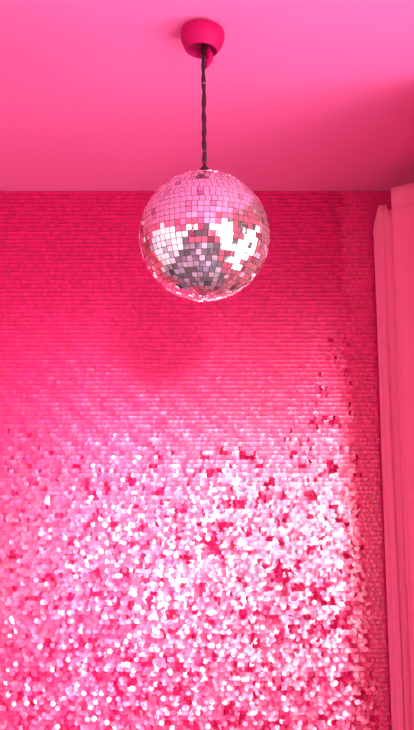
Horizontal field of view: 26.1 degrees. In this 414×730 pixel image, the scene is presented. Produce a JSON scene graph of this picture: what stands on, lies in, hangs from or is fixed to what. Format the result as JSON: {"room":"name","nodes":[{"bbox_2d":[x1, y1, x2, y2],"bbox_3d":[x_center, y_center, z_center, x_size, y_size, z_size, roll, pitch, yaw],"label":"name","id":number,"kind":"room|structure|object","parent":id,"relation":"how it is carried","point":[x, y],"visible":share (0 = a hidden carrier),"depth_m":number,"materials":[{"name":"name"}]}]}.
{"room":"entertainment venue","nodes":[
{"label":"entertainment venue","id":0,"kind":"room"},
{"bbox_2d":[0,0,413,191],"bbox_3d":[-0.690,-1.502,0.783,4.320,0.150,7.320,0,-10,0],"label":"ceiling","id":1,"kind":"structure","parent":0,"point":[96,95],"depth_m":3.27,"materials":[{"name":"pink paint"}]},
{"bbox_2d":[181,19,224,68],"bbox_3d":[-0.013,-0.997,2.814,0.139,0.136,0.140,0,-10,0],"label":"ceiling mount","id":2,"kind":"object","parent":1,"relation":"attached to","point":[195,32],"visible":0.96,"depth_m":2.77,"materials":[{"name":"pink plastic"}]},
{"bbox_2d":[201,43,206,163],"bbox_3d":[-0.010,-0.830,2.787,0.020,0.428,0.017,0,-10,0],"label":"hanging chain","id":3,"kind":"object","parent":2,"relation":"hanging from","point":[203,48],"visible":0.94,"depth_m":2.78,"materials":[{"name":"black metal"}]},
{"bbox_2d":[139,161,269,301],"bbox_3d":[-0.008,-0.415,2.715,0.394,0.445,0.394,-2,-10,13],"label":"ball","id":4,"kind":"object","parent":3,"relation":"hanging from","point":[204,235],"visible":1,"depth_m":2.57,"materials":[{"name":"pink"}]},
{"bbox_3d":[1.040,-1.129,2.189,0.020,0.095,3.520,0,-10,0],"label":"rail","id":5,"kind":"object","parent":1,"relation":"attached to","visible":0},
{"bbox_2d":[373,182,413,729],"bbox_3d":[0.914,0.609,3.368,0.293,2.910,1.109,0,-10,0],"label":"curtain","id":6,"kind":"object","parent":5,"relation":"hanging from","point":[393,230],"visible":1,"depth_m":3.81,"materials":[{"name":"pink fabric"}]},
{"bbox_3d":[-0.690,0.691,4.036,4.320,3.040,0.150,0,-10,0],"label":"wall","id":7,"kind":"structure","parent":0,"visible":0},
{"bbox_2d":[0,191,391,729],"bbox_3d":[-0.690,0.670,3.949,4.000,3.031,0.027,0,-10,0],"label":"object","id":8,"kind":"structure","parent":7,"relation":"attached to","point":[192,512],"depth_m":3.98,"materials":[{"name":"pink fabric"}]}
]}

